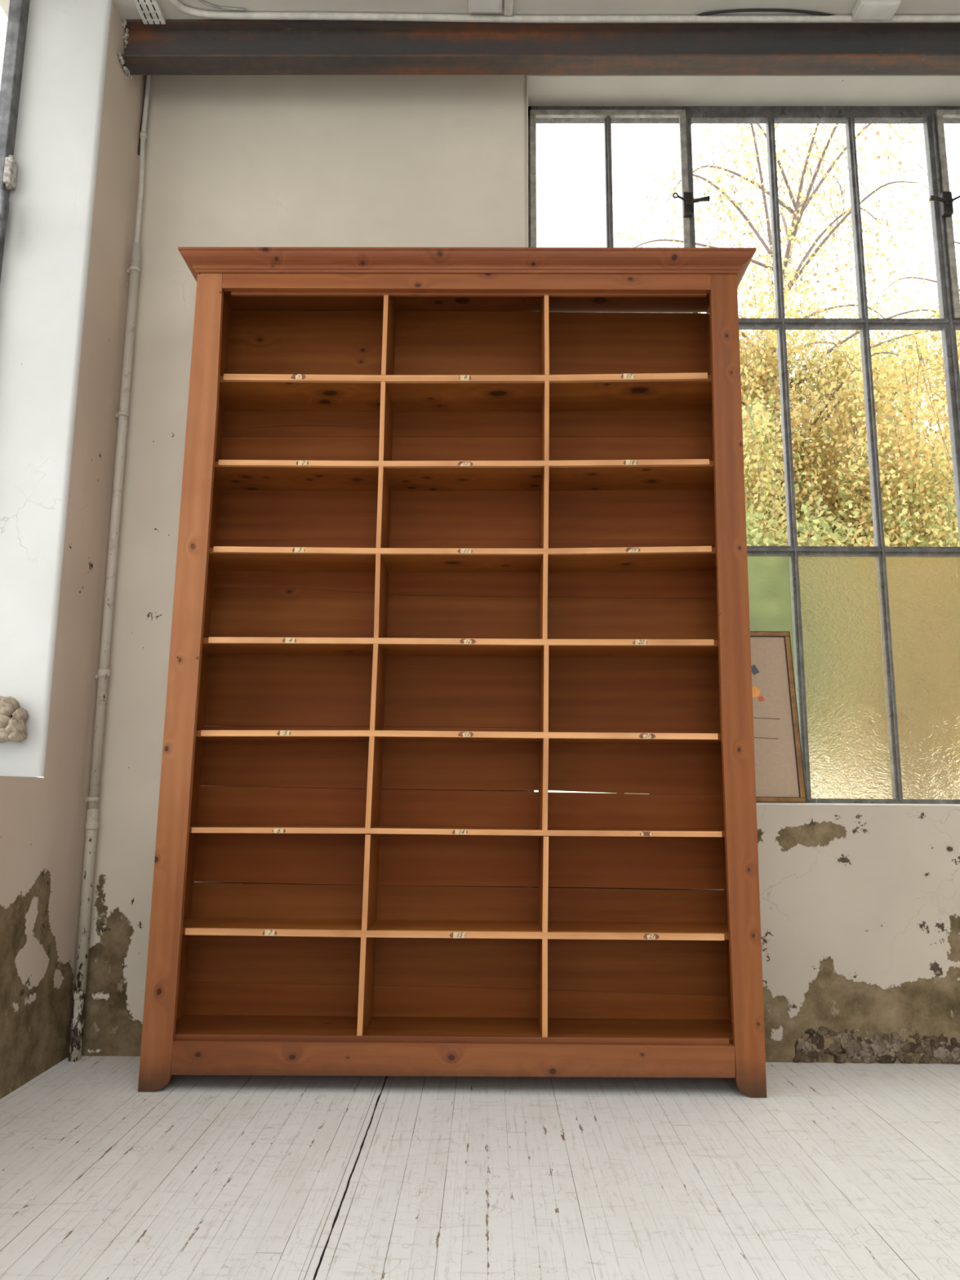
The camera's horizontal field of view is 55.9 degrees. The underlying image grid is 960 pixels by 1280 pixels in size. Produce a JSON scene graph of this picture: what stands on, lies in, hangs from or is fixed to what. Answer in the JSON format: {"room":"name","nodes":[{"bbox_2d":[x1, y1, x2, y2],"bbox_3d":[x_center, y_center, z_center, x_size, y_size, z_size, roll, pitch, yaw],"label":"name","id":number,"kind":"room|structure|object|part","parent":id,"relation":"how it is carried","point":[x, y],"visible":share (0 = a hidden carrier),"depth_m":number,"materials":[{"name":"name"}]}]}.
{"room":"industrial loft room","nodes":[
{"label":"industrial loft room","id":0,"kind":"room"},
{"bbox_2d":[0,0,145,1099],"bbox_3d":[-1.501,-1.056,-0.441,0.416,3.547,7.369,0,-10,1],"label":"wall","id":1,"kind":"structure","parent":0,"point":[69,236],"depth_m":2.90,"materials":[{"name":"paint"}]},
{"bbox_2d":[0,695,29,742],"bbox_3d":[-1.430,0.233,2.658,0.198,0.140,0.093,0,-10,1],"label":"stone ornament","id":2,"kind":"object","parent":1,"relation":"attached to","point":[13,718],"visible":1,"depth_m":2.64,"materials":[{"name":"beige stone"}]},
{"bbox_2d":[0,0,30,280],"bbox_3d":[-1.571,-1.059,2.139,0.081,2.643,1.550,0,-10,1],"label":"window","id":3,"kind":"structure","parent":1,"relation":"in","point":[18,13],"depth_m":3.02,"materials":[{"name":"paint"}]},
{"bbox_3d":[-1.542,-1.369,2.918,0.040,0.187,0.028,0,-10,1],"label":"handle","id":4,"kind":"part","parent":3,"relation":"part of","materials":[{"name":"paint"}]},
{"bbox_3d":[-1.506,-0.158,-0.478,0.375,0.038,6.400,0,-10,1],"label":"window sill","id":5,"kind":"part","parent":1,"relation":"part of","materials":[{"name":"paint"}]},
{"bbox_2d":[67,75,151,1062],"bbox_3d":[-1.261,-0.432,3.133,0.049,3.537,0.076,4,-10,-18],"label":"pipe","id":6,"kind":"object","parent":1,"relation":"attached to","point":[78,994],"visible":0.98,"depth_m":3.03,"materials":[{"name":"metal"}]},
{"bbox_2d":[137,75,146,155],"bbox_3d":[-1.270,-1.993,3.411,0.016,0.367,0.010,10,-14,-44],"label":"cable","id":7,"kind":"object","parent":1,"relation":"attached to","point":[139,145],"visible":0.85,"depth_m":3.40,"materials":[{"name":"grey plastic"}]},
{"bbox_2d":[0,1055,959,1279],"bbox_3d":[1.321,0.811,-0.515,6.600,0.120,7.900,0,-10,1],"label":"floor","id":8,"kind":"structure","parent":0,"point":[844,1171],"depth_m":1.98,"materials":[{"name":"paint"}]},
{"bbox_2d":[137,247,766,1097],"bbox_3d":[-0.051,0.026,2.839,1.851,2.549,0.323,0,-10,1],"label":"bookcase","id":9,"kind":"object","parent":8,"relation":"on","point":[447,521],"visible":1,"depth_m":2.91,"materials":[{"name":"brown wood"}]},
{"bbox_3d":[-0.915,0.043,2.880,0.052,2.520,0.250,0,-10,1],"label":"panel","id":10,"kind":"part","parent":9,"relation":"part of","materials":[{"name":"brown wood"}]},
{"bbox_3d":[-0.077,1.177,2.539,1.578,0.090,0.022,0,-10,1],"label":"rail","id":11,"kind":"part","parent":9,"relation":"part of","materials":[{"name":"brown wood"}]},
{"bbox_3d":[-0.071,0.870,2.732,1.679,0.023,0.217,0,-10,1],"label":"shelf","id":12,"kind":"part","parent":9,"relation":"part of","materials":[{"name":"brown wood"}]},
{"bbox_3d":[-0.067,0.585,2.781,1.679,0.019,0.217,0,-10,1],"label":"shelf","id":13,"kind":"part","parent":9,"relation":"part of","materials":[{"name":"brown wood"}]},
{"bbox_3d":[-0.063,0.303,2.830,1.679,0.022,0.217,0,-10,1],"label":"shelf","id":14,"kind":"part","parent":9,"relation":"part of","materials":[{"name":"brown wood"}]},
{"bbox_3d":[-0.059,0.025,2.878,1.679,0.021,0.217,0,-10,1],"label":"shelf","id":15,"kind":"part","parent":9,"relation":"part of","materials":[{"name":"brown wood"}]},
{"bbox_3d":[-0.055,-0.259,2.927,1.679,0.030,0.217,0,-10,1],"label":"shelf","id":16,"kind":"part","parent":9,"relation":"part of","materials":[{"name":"brown wood"}]},
{"bbox_3d":[-0.051,-0.539,2.975,1.679,0.028,0.217,0,-10,1],"label":"shelf","id":17,"kind":"part","parent":9,"relation":"part of","materials":[{"name":"brown wood"}]},
{"bbox_3d":[-0.047,-0.823,3.024,1.679,0.033,0.217,0,-10,1],"label":"shelf","id":18,"kind":"part","parent":9,"relation":"part of","materials":[{"name":"brown wood"}]},
{"bbox_3d":[-0.045,-1.172,2.945,1.582,0.081,0.022,0,-10,1],"label":"rail","id":19,"kind":"part","parent":9,"relation":"part of","materials":[{"name":"brown wood"}]},
{"bbox_3d":[-0.043,-1.200,3.050,1.851,0.061,0.323,0,-10,1],"label":"cornice","id":20,"kind":"part","parent":9,"relation":"part of","materials":[{"name":"brown wood"}]},
{"bbox_3d":[0.795,0.051,2.865,0.050,2.520,0.250,0,-10,1],"label":"panel","id":21,"kind":"part","parent":9,"relation":"part of","materials":[{"name":"brown wood"}]},
{"bbox_2d":[0,0,959,19],"bbox_3d":[1.369,-2.837,-0.058,6.150,0.150,7.560,0,-10,1],"label":"ceiling","id":22,"kind":"structure","parent":0,"point":[127,10],"depth_m":3.16,"materials":[{"name":"paint"}]},
{"bbox_2d":[133,0,165,24],"bbox_3d":[-1.165,-2.396,2.087,0.078,0.022,2.299,0,-10,1],"label":"cable tray","id":23,"kind":"object","parent":22,"relation":"attached to","point":[149,11],"visible":1,"depth_m":3.17,"materials":[{"name":"white paint"}]},
{"bbox_2d":[198,0,245,11],"bbox_3d":[-0.917,-2.215,3.151,0.198,0.008,0.039,5,-11,-24],"label":"cable","id":24,"kind":"object","parent":22,"relation":"attached to","point":[201,1],"visible":1,"depth_m":3.17,"materials":[{"name":"white plastic"}]},
{"bbox_2d":[468,0,502,13],"bbox_3d":[0.007,-2.460,1.661,0.116,0.024,3.055,0,-10,1],"label":"junction box","id":25,"kind":"object","parent":22,"relation":"attached to","point":[474,6],"visible":1,"depth_m":3.13,"materials":[{"name":"white plastic"}]},
{"bbox_2d":[504,0,513,15],"bbox_3d":[0.088,-2.461,1.668,0.030,0.018,3.070,0,-10,1],"label":"cable trunking","id":26,"kind":"object","parent":22,"relation":"attached to","point":[508,3],"visible":1,"depth_m":3.15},
{"bbox_2d":[120,19,959,75],"bbox_3d":[1.511,-2.115,3.229,5.615,0.150,0.086,0,-10,1],"label":"steel beam","id":27,"kind":"structure","parent":22,"relation":"attached to","point":[175,46],"depth_m":3.23,"materials":[{"name":"brown metal"}]},
{"bbox_2d":[169,0,959,22],"bbox_3d":[1.587,-2.447,1.669,5.341,0.023,3.099,0,-10,1],"label":"conduit","id":28,"kind":"object","parent":22,"relation":"attached to","point":[187,10],"visible":1,"depth_m":3.18,"materials":[{"name":"grey metal"}]},
{"bbox_2d":[695,8,835,16],"bbox_3d":[1.034,-2.196,3.179,0.576,0.009,0.046,1,-10,-1],"label":"cable","id":29,"kind":"object","parent":22,"relation":"attached to","point":[735,10],"visible":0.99,"depth_m":3.16,"materials":[{"name":"black plastic"}]},
{"bbox_2d":[852,0,900,20],"bbox_3d":[1.360,-2.445,1.657,0.137,0.038,3.074,0,-10,1],"label":"junction box","id":30,"kind":"object","parent":22,"relation":"attached to","point":[864,10],"visible":1,"depth_m":3.12,"materials":[{"name":"white plastic"}]},
{"bbox_3d":[1.372,-2.173,3.132,0.118,0.004,0.059,0,-10,1],"label":"lid","id":31,"kind":"part","parent":30,"relation":"part of","materials":[{"name":"white plastic"}]},
{"bbox_2d":[81,75,959,1064],"bbox_3d":[1.503,-0.402,3.262,5.615,3.557,0.265,0,-10,1],"label":"wall","id":32,"kind":"structure","parent":0,"point":[860,903],"depth_m":3.25,"materials":[{"name":"paint"}]},
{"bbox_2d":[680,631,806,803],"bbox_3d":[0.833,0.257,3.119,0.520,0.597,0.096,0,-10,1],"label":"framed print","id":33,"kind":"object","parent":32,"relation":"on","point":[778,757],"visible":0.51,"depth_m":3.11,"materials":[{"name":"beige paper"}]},
{"bbox_2d":[750,631,805,803],"bbox_3d":[0.833,0.257,3.118,0.514,0.595,0.094,0,-10,1],"label":"picture frame","id":34,"kind":"object","parent":33,"relation":"attached to","point":[778,757],"depth_m":3.11,"materials":[{"name":"brown wood"}]},
{"bbox_2d":[528,106,959,804],"bbox_3d":[1.769,-0.776,3.345,3.188,2.727,0.095,0,-10,1],"label":"window","id":35,"kind":"structure","parent":32,"relation":"in","point":[874,630],"depth_m":3.28,"materials":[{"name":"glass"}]},
{"bbox_3d":[0.343,0.119,3.237,0.294,0.879,0.001,0,-10,1],"label":"pane","id":36,"kind":"part","parent":35,"relation":"part of","materials":[{"name":"white glass"}]},
{"bbox_3d":[0.502,-1.660,3.514,0.615,0.886,0.018,0,-10,1],"label":"sash frame","id":37,"kind":"part","parent":35,"relation":"part of","materials":[{"name":"paint"}]},
{"bbox_3d":[0.810,-1.697,3.477,0.142,0.041,0.020,0,-10,3],"label":"lever","id":38,"kind":"part","parent":35,"relation":"part of","materials":[{"name":"metal"}]},
{"bbox_3d":[0.971,0.122,3.231,0.329,0.879,0.001,0,-10,1],"label":"pane","id":39,"kind":"part","parent":35,"relation":"part of","materials":[{"name":"green glass"}]},
{"bbox_3d":[1.297,0.124,3.228,0.308,0.879,0.001,0,-10,1],"label":"pane","id":40,"kind":"part","parent":35,"relation":"part of","materials":[{"name":"yellow glass"}]},
{"bbox_3d":[1.614,0.126,3.226,0.310,0.879,0.001,0,-10,1],"label":"pane","id":41,"kind":"part","parent":35,"relation":"part of","materials":[{"name":"yellow glass"}]},
{"bbox_3d":[1.792,-1.695,3.469,0.142,0.041,0.020,1,-10,-2],"label":"lever","id":42,"kind":"part","parent":35,"relation":"part of","materials":[{"name":"metal"}]},
{"bbox_3d":[2.107,-1.652,3.499,0.620,0.886,0.018,0,-10,1],"label":"sash frame","id":43,"kind":"part","parent":35,"relation":"part of","materials":[{"name":"paint"}]},
{"bbox_3d":[1.760,0.588,3.095,3.188,0.053,0.255,0,-10,1],"label":"window sill","id":44,"kind":"part","parent":32,"relation":"part of","materials":[{"name":"paint"}]},
{"label":"outside","id":45,"kind":"structure","parent":0,"visible":0},
{"label":"ground","id":46,"kind":"structure","parent":45,"visible":0},
{"bbox_2d":[594,124,959,546],"bbox_3d":[3.655,-1.912,10.795,6.148,9.933,5.440,-1,-10,7],"label":"birch tree","id":47,"kind":"object","parent":46,"relation":"on","point":[920,487],"visible":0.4,"depth_m":9.73,"materials":[{"name":"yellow plant"}]},
{"bbox_2d":[746,456,862,546],"bbox_3d":[2.118,0.492,8.008,2.354,4.227,2.216,5,-11,-27],"label":"shrub","id":48,"kind":"object","parent":46,"relation":"on","point":[754,541],"visible":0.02,"depth_m":7.98,"materials":[{"name":"green plant"}]},
{"bbox_2d":[764,502,942,546],"bbox_3d":[3.745,0.619,8.776,3.043,4.263,2.201,2,-10,-9],"label":"shrub","id":49,"kind":"object","parent":46,"relation":"on","point":[886,540],"visible":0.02,"depth_m":8.47,"materials":[{"name":"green plant"}]},
{"bbox_2d":[830,217,959,542],"bbox_3d":[8.041,-2.028,13.898,5.620,11.274,6.048,-5,-11,30],"label":"birch tree","id":50,"kind":"object","parent":46,"relation":"on","point":[931,314],"visible":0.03,"depth_m":14.65,"materials":[{"name":"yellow plant"}]}
]}

